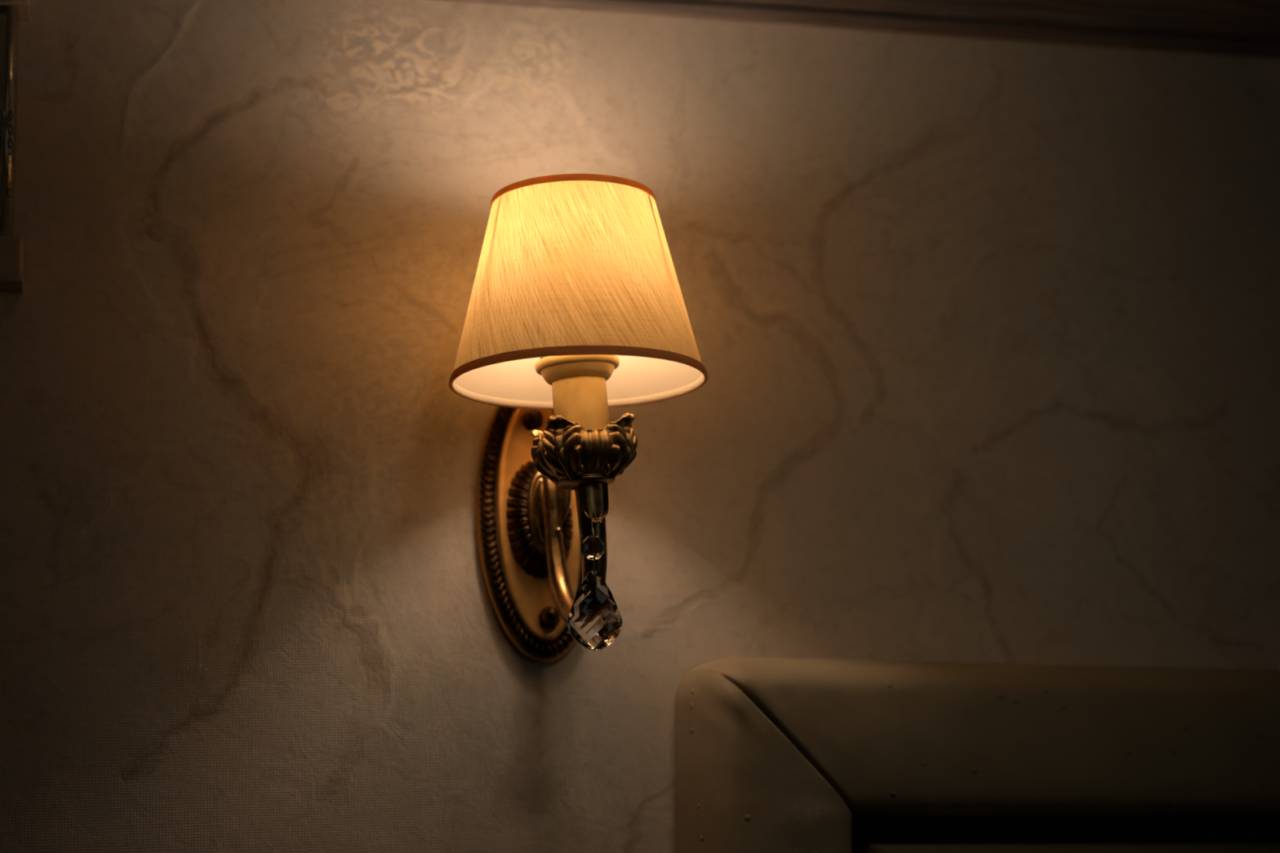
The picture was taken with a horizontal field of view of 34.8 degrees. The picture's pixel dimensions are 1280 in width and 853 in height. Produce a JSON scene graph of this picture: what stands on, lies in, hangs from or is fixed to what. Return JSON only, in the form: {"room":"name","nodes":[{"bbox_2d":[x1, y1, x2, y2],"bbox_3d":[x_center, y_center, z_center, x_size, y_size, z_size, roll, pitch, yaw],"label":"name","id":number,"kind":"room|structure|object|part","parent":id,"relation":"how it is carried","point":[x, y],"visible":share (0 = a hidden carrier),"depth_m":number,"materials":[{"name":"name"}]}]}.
{"room":"bedroom","nodes":[
{"label":"bedroom","id":0,"kind":"room"},
{"bbox_2d":[0,0,1279,852],"bbox_3d":[0.227,0.050,1.376,5.000,2.500,0.001,1,-11,-15],"label":"wall","id":1,"kind":"structure","parent":0,"point":[986,331],"depth_m":1.32,"materials":[{"name":"paint"}]},
{"bbox_2d":[0,0,30,292],"bbox_3d":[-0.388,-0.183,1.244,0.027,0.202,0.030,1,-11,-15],"label":"picture frame","id":2,"kind":"object","parent":1,"relation":"attached to","point":[11,247],"visible":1,"depth_m":1.23,"materials":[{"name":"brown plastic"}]},
{"bbox_2d":[448,173,707,662],"bbox_3d":[-0.040,0.001,1.214,0.152,0.271,0.191,1,-11,-15],"label":"wall lamp","id":3,"kind":"object","parent":1,"relation":"attached to","point":[576,312],"visible":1,"depth_m":1.18,"materials":[{"name":"beige fabric"}]},
{"bbox_3d":[-0.064,0.059,1.291,0.078,0.179,0.011,1,-11,-15],"label":"plate","id":4,"kind":"part","parent":3,"relation":"part of","materials":[{"name":"gold metal"}]},
{"bbox_3d":[-0.040,-0.134,1.221,0.099,0.005,0.099,1,-11,-15],"label":"trim","id":5,"kind":"part","parent":3,"relation":"part of","materials":[{"name":"fabric"}]},
{"bbox_3d":[-0.043,0.069,1.221,0.018,0.107,0.099,2,-12,-20],"label":"arm","id":6,"kind":"part","parent":3,"relation":"part of","materials":[{"name":"gold metal"}]},
{"bbox_3d":[-0.038,-0.081,1.211,0.150,0.112,0.150,1,-11,-15],"label":"lamp shade","id":7,"kind":"part","parent":3,"relation":"part of","materials":[{"name":"white fabric"}]},
{"bbox_3d":[-0.036,-0.028,1.200,0.152,0.006,0.152,1,-11,-15],"label":"trim","id":8,"kind":"part","parent":3,"relation":"part of","materials":[{"name":"fabric"}]},
{"bbox_2d":[439,0,1279,58],"bbox_3d":[0.220,-0.334,1.427,5.000,0.110,0.048,1,-11,-15],"label":"trim","id":9,"kind":"structure","parent":1,"relation":"attached to","point":[1243,28],"depth_m":1.45,"materials":[{"name":"brown wood"}]},
{"bbox_2d":[675,657,1279,852],"bbox_3d":[1.046,0.600,1.439,2.121,0.899,0.076,1,-11,-15],"label":"headboard","id":10,"kind":"object","parent":1,"relation":"attached to","point":[773,755],"visible":1,"depth_m":1.27,"materials":[{"name":"beige leather"}]},
{"bbox_3d":[1.056,0.641,1.430,1.908,0.752,0.047,1,-11,-15],"label":"panel","id":11,"kind":"part","parent":10,"relation":"part of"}
]}

